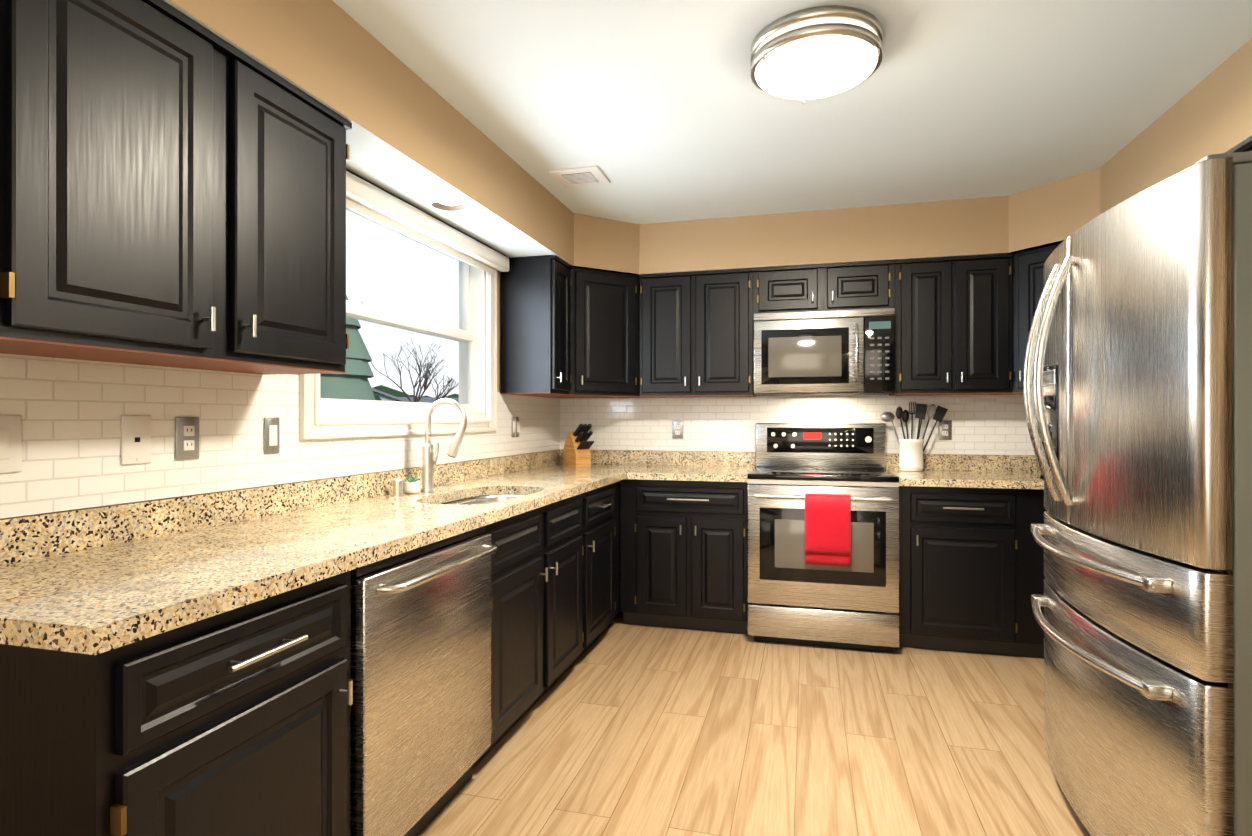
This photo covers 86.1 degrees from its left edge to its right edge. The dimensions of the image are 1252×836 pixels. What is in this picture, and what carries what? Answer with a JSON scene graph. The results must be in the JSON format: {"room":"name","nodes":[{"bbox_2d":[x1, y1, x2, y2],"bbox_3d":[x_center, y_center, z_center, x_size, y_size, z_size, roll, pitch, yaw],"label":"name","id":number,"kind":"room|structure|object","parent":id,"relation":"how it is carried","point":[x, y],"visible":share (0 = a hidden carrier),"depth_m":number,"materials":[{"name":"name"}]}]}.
{"room":"kitchen","nodes":[
{"label":"kitchen","id":0,"kind":"room"},
{"bbox_2d":[2,270,558,518],"bbox_3d":[-1.341,0.008,1.765,0.160,2.440,6.401,0,0,15],"label":"wall","id":1,"kind":"structure","parent":0,"point":[498,331],"depth_m":3.75,"materials":[{"name":"white tile"}]},
{"bbox_2d":[0,0,351,374],"bbox_3d":[-1.102,-0.519,1.628,0.353,0.762,0.940,0,0,15],"label":"upper cabinet","id":2,"kind":"object","parent":1,"relation":"attached to","point":[172,186],"visible":1,"depth_m":1.45,"materials":[{"name":"black paint"}]},
{"bbox_2d":[0,353,559,518],"bbox_3d":[-1.097,0.036,2.347,0.008,0.362,4.851,0,0,15],"label":"tile backsplash","id":3,"kind":"structure","parent":1,"relation":"attached to","point":[71,412],"depth_m":1.82,"materials":[{"name":"white tile"}]},
{"bbox_2d":[0,415,21,472],"bbox_3d":[-1.335,0.056,1.427,0.010,0.125,0.085,0,0,15],"label":"switch plate","id":4,"kind":"object","parent":3,"relation":"attached to","point":[10,442],"visible":1,"depth_m":1.45,"materials":[{"name":"white plastic"}]},
{"bbox_2d":[121,415,150,464],"bbox_3d":[-1.257,0.056,1.720,0.009,0.125,0.078,0,0,15],"label":"outlet","id":5,"kind":"object","parent":3,"relation":"attached to","point":[135,439],"visible":1,"depth_m":1.72,"materials":[{"name":"white plastic"}]},
{"bbox_2d":[175,417,198,459],"bbox_3d":[-1.218,0.056,1.862,0.010,0.118,0.072,0,0,15],"label":"electrical outlet plate","id":6,"kind":"object","parent":3,"relation":"attached to","point":[186,437],"visible":1,"depth_m":1.85,"materials":[{"name":"silver metal"}]},
{"bbox_2d":[264,417,279,453],"bbox_3d":[-1.138,0.056,2.155,0.010,0.118,0.062,0,0,15],"label":"switch plate","id":7,"kind":"object","parent":3,"relation":"attached to","point":[271,435],"visible":1,"depth_m":2.15,"materials":[{"name":"silver metal"}]},
{"bbox_2d":[512,417,515,436],"bbox_3d":[-0.659,0.053,3.930,0.010,0.120,0.040,0,0,15],"label":"switch plate","id":8,"kind":"object","parent":3,"relation":"attached to","point":[513,426],"visible":1,"depth_m":3.92,"materials":[{"name":"silver metal"}]},
{"bbox_2d":[516,417,519,436],"bbox_3d":[-0.644,0.053,3.985,0.010,0.120,0.040,0,0,15],"label":"switch plate","id":9,"kind":"object","parent":3,"relation":"attached to","point":[517,426],"visible":1,"depth_m":3.97,"materials":[{"name":"silver metal"}]},
{"bbox_2d":[298,202,496,439],"bbox_3d":[-0.986,-0.413,3.006,0.178,0.974,1.470,0,0,15],"label":"window","id":10,"kind":"structure","parent":1,"relation":"in","point":[468,335],"depth_m":3.13,"materials":[{"name":"white plastic"}]},
{"bbox_2d":[346,169,508,274],"bbox_3d":[-0.872,-0.838,2.978,0.056,0.124,1.545,0,0,15],"label":"blind valance","id":11,"kind":"object","parent":10,"relation":"attached to","point":[374,201],"visible":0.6,"depth_m":2.86,"materials":[{"name":"white"}]},
{"bbox_2d":[501,255,572,395],"bbox_3d":[-0.498,-0.517,3.865,0.353,0.762,0.293,0,0,15],"label":"upper cabinet","id":12,"kind":"object","parent":1,"relation":"attached to","point":[535,325],"visible":0.96,"depth_m":3.73,"materials":[{"name":"black paint"}]},
{"bbox_2d":[526,267,646,398],"bbox_3d":[-0.233,-0.517,4.280,0.643,0.762,0.644,0,0,15],"label":"upper cabinet","id":13,"kind":"object","parent":1,"relation":"attached to","point":[605,334],"visible":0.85,"depth_m":4.08,"materials":[{"name":"black paint"}]},
{"bbox_2d":[418,612,1090,835],"bbox_3d":[0.358,1.277,1.227,3.700,0.100,6.551,0,0,15],"label":"floor","id":14,"kind":"structure","parent":0,"point":[619,728],"depth_m":2.49,"materials":[{"name":"brown wood"}]},
{"bbox_2d":[0,481,619,835],"bbox_3d":[-0.693,0.792,2.560,0.656,0.874,3.005,0,0,15],"label":"base cabinet","id":15,"kind":"object","parent":14,"relation":"on","point":[235,722],"visible":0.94,"depth_m":1.30,"materials":[{"name":"black paint"}]},
{"bbox_2d":[0,450,631,654],"bbox_3d":[-0.624,0.286,2.839,0.660,0.135,3.650,0,0,15],"label":"countertop","id":16,"kind":"structure","parent":15,"relation":"on","point":[95,580],"depth_m":1.62,"materials":[{"name":"beige stone"}]},
{"bbox_2d":[392,479,404,495],"bbox_3d":[-0.924,0.281,2.714,0.050,0.065,0.050,0,0,15],"label":"soap pump","id":17,"kind":"object","parent":16,"relation":"on","point":[397,487],"visible":1,"depth_m":2.70,"materials":[{"name":"silver metal"}]},
{"bbox_2d":[403,477,420,493],"bbox_3d":[-0.890,0.279,2.788,0.069,0.069,0.069,0,0,15],"label":"succulent pot","id":18,"kind":"object","parent":16,"relation":"on","point":[412,486],"visible":1,"depth_m":2.76,"materials":[{"name":"white ceramic"}]},
{"bbox_2d":[421,398,466,492],"bbox_3d":[-0.759,0.115,2.836,0.211,0.397,0.100,0,0,15],"label":"pull-down faucet","id":19,"kind":"object","parent":16,"relation":"on","point":[428,462],"visible":1,"depth_m":2.81,"materials":[{"name":"silver metal"}]},
{"bbox_2d":[442,495,524,504],"bbox_3d":[-0.580,0.435,2.760,0.381,0.158,0.693,0,0,15],"label":"sink basin","id":20,"kind":"object","parent":16,"relation":"in","point":[484,499],"visible":0.12,"depth_m":3.05,"materials":[{"name":"silver metal"}]},
{"bbox_2d":[563,424,593,466],"bbox_3d":[-0.304,0.175,4.351,0.110,0.279,0.241,0,0,-33],"label":"knife block","id":21,"kind":"object","parent":16,"relation":"on","point":[576,449],"visible":1,"depth_m":4.31,"materials":[{"name":"brown wood"}]},
{"bbox_2d":[628,450,755,481],"bbox_3d":[0.421,0.288,4.106,0.697,0.135,0.659,0,0,15],"label":"countertop","id":22,"kind":"structure","parent":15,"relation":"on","point":[642,465],"depth_m":4.33,"materials":[{"name":"beige stone"}]},
{"bbox_2d":[350,526,496,835],"bbox_3d":[-0.815,0.794,2.021,0.682,0.868,0.676,0,0,15],"label":"dishwasher","id":23,"kind":"object","parent":14,"relation":"on","point":[421,678],"visible":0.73,"depth_m":1.84,"materials":[{"name":"grey metal"}]},
{"bbox_2d":[620,479,748,633],"bbox_3d":[0.396,0.793,4.105,0.742,0.874,0.656,0,0,15],"label":"base cabinet","id":24,"kind":"object","parent":14,"relation":"on","point":[683,554],"visible":1,"depth_m":3.83,"materials":[{"name":"black paint"}]},
{"bbox_2d":[747,423,898,651],"bbox_3d":[1.114,0.631,3.840,0.773,1.198,0.789,0,0,15],"label":"range","id":25,"kind":"object","parent":14,"relation":"on","point":[823,534],"visible":1,"depth_m":3.57,"materials":[{"name":"grey metal"}]},
{"bbox_2d":[805,493,850,566],"bbox_3d":[1.049,0.579,3.484,0.228,0.365,0.068,0,0,15],"label":"towel","id":26,"kind":"object","parent":25,"relation":"hanging from","point":[827,516],"depth_m":3.46,"materials":[{"name":"red fabric"}]},
{"bbox_2d":[898,486,1046,658],"bbox_3d":[2.112,0.793,3.641,1.248,0.874,0.656,0,0,15],"label":"base cabinet","id":27,"kind":"object","parent":14,"relation":"on","point":[971,571],"visible":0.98,"depth_m":3.44,"materials":[{"name":"black paint"}]},
{"bbox_2d":[886,454,1043,488],"bbox_3d":[2.113,0.287,3.649,1.250,0.135,0.659,0,0,15],"label":"countertop","id":28,"kind":"structure","parent":27,"relation":"on","point":[939,470],"depth_m":3.87,"materials":[{"name":"beige stone"}]},
{"bbox_2d":[880,402,947,471],"bbox_3d":[1.715,0.108,3.990,0.377,0.413,0.137,0,0,15],"label":"utensil crock","id":29,"kind":"object","parent":28,"relation":"on","point":[911,450],"visible":1,"depth_m":3.97,"materials":[{"name":"white ceramic"}]},
{"bbox_2d":[1023,151,1251,835],"bbox_3d":[1.712,0.331,1.820,1.050,1.794,1.000,0,0,15],"label":"fridge","id":30,"kind":"object","parent":14,"relation":"on","point":[1137,382],"visible":1,"depth_m":1.58,"materials":[{"name":"grey metal"}]},
{"bbox_2d":[332,0,1251,223],"bbox_3d":[0.358,-1.263,1.230,3.700,0.100,6.551,0,0,15],"label":"ceiling","id":31,"kind":"structure","parent":0,"point":[658,111],"depth_m":2.50,"materials":[{"name":"white paint"}]},
{"bbox_2d":[549,166,610,187],"bbox_3d":[-0.229,-1.202,3.351,0.250,0.015,0.230,0,0,15],"label":"ceiling vent","id":32,"kind":"object","parent":31,"relation":"in","point":[580,176],"visible":1,"depth_m":3.32,"materials":[{"name":"white"}]},
{"bbox_2d":[163,0,1251,274],"bbox_3d":[0.358,-1.058,1.230,3.400,0.310,6.251,0,0,15],"label":"soffit","id":33,"kind":"structure","parent":31,"relation":"attached to","point":[413,138],"depth_m":2.94,"materials":[{"name":"beige paint"}]},
{"bbox_2d":[426,199,470,213],"bbox_3d":[-0.753,-0.914,2.850,0.186,0.035,0.186,0,0,15],"label":"recessed light","id":34,"kind":"object","parent":33,"relation":"attached to","point":[448,206],"visible":0.83,"depth_m":2.89,"materials":[{"name":"white metal"}]},
{"bbox_2d":[751,5,882,103],"bbox_3d":[0.612,-1.151,2.171,0.410,0.120,0.410,0,0,15],"label":"flush ceiling light","id":35,"kind":"object","parent":31,"relation":"attached to","point":[815,52],"visible":1,"depth_m":2.06,"materials":[{"name":"white glass"}]},
{"bbox_2d":[559,394,1034,455],"bbox_3d":[1.265,0.010,4.299,3.550,2.440,0.150,0,0,15],"label":"wall","id":36,"kind":"structure","parent":0,"point":[732,451],"depth_m":4.38,"materials":[{"name":"white tile"}]},
{"bbox_2d":[639,268,755,397],"bbox_3d":[0.457,-0.517,4.247,0.703,0.762,0.353,0,0,15],"label":"upper cabinet","id":37,"kind":"object","parent":36,"relation":"attached to","point":[696,334],"visible":0.98,"depth_m":4.11,"materials":[{"name":"black paint"}]},
{"bbox_2d":[560,395,1034,454],"bbox_3d":[1.187,0.094,4.239,3.370,0.473,0.008,0,0,15],"label":"tile backsplash","id":38,"kind":"structure","parent":36,"relation":"attached to","point":[981,424],"depth_m":4.30,"materials":[{"name":"white tile"}]},
{"bbox_2d":[672,421,682,438],"bbox_3d":[0.344,0.079,4.456,0.072,0.118,0.010,0,0,15],"label":"electrical outlet plate","id":39,"kind":"object","parent":38,"relation":"attached to","point":[677,429],"visible":1,"depth_m":4.45,"materials":[{"name":"silver metal"}]},
{"bbox_2d":[939,420,951,439],"bbox_3d":[1.921,0.073,4.030,0.072,0.118,0.010,0,0,15],"label":"electrical outlet plate","id":40,"kind":"object","parent":38,"relation":"attached to","point":[945,429],"visible":0.88,"depth_m":4.03,"materials":[{"name":"silver metal"}]},
{"bbox_2d":[753,260,894,315],"bbox_3d":[1.184,-0.757,4.051,0.798,0.282,0.353,0,0,15],"label":"upper cabinet","id":41,"kind":"object","parent":36,"relation":"attached to","point":[844,286],"visible":0.98,"depth_m":3.92,"materials":[{"name":"black paint"}]},
{"bbox_2d":[754,308,894,395],"bbox_3d":[1.171,-0.379,4.004,0.778,0.474,0.446,0,0,15],"label":"microwave","id":42,"kind":"object","parent":41,"relation":"attached to","point":[829,352],"visible":1,"depth_m":3.84,"materials":[{"name":"silver metal"}]},
{"bbox_2d":[889,253,1012,395],"bbox_3d":[1.859,-0.517,3.868,0.598,0.762,0.353,0,0,15],"label":"upper cabinet","id":43,"kind":"object","parent":36,"relation":"attached to","point":[953,325],"visible":0.98,"depth_m":3.73,"materials":[{"name":"black paint"}]},
{"bbox_3d":[2.072,0.007,0.766,0.150,2.440,6.251,0,0,15],"label":"wall","id":44,"kind":"structure","parent":0,"visible":0},
{"bbox_2d":[1001,244,1059,394],"bbox_3d":[2.416,-0.517,3.572,0.626,0.762,0.629,0,0,15],"label":"upper cabinet","id":45,"kind":"object","parent":44,"relation":"attached to","point":[1027,277],"visible":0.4,"depth_m":3.59,"materials":[{"name":"black paint"}]},
{"bbox_2d":[1233,140,1251,152],"bbox_3d":[2.058,-0.749,1.718,0.353,0.302,1.054,0,0,15],"label":"upper cabinet","id":46,"kind":"object","parent":44,"relation":"attached to","point":[1246,147],"visible":0.02,"depth_m":2.20,"materials":[{"name":"black paint"}]},
{"label":"outside","id":47,"kind":"structure","parent":0,"visible":0},
{"bbox_2d":[320,295,458,402],"bbox_3d":[-15.569,0.941,30.953,36.064,8.631,38.458,0,0,15],"label":"scenery","id":48,"kind":"structure","parent":47,"point":[345,387],"depth_m":9.64,"materials":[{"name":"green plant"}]}
]}

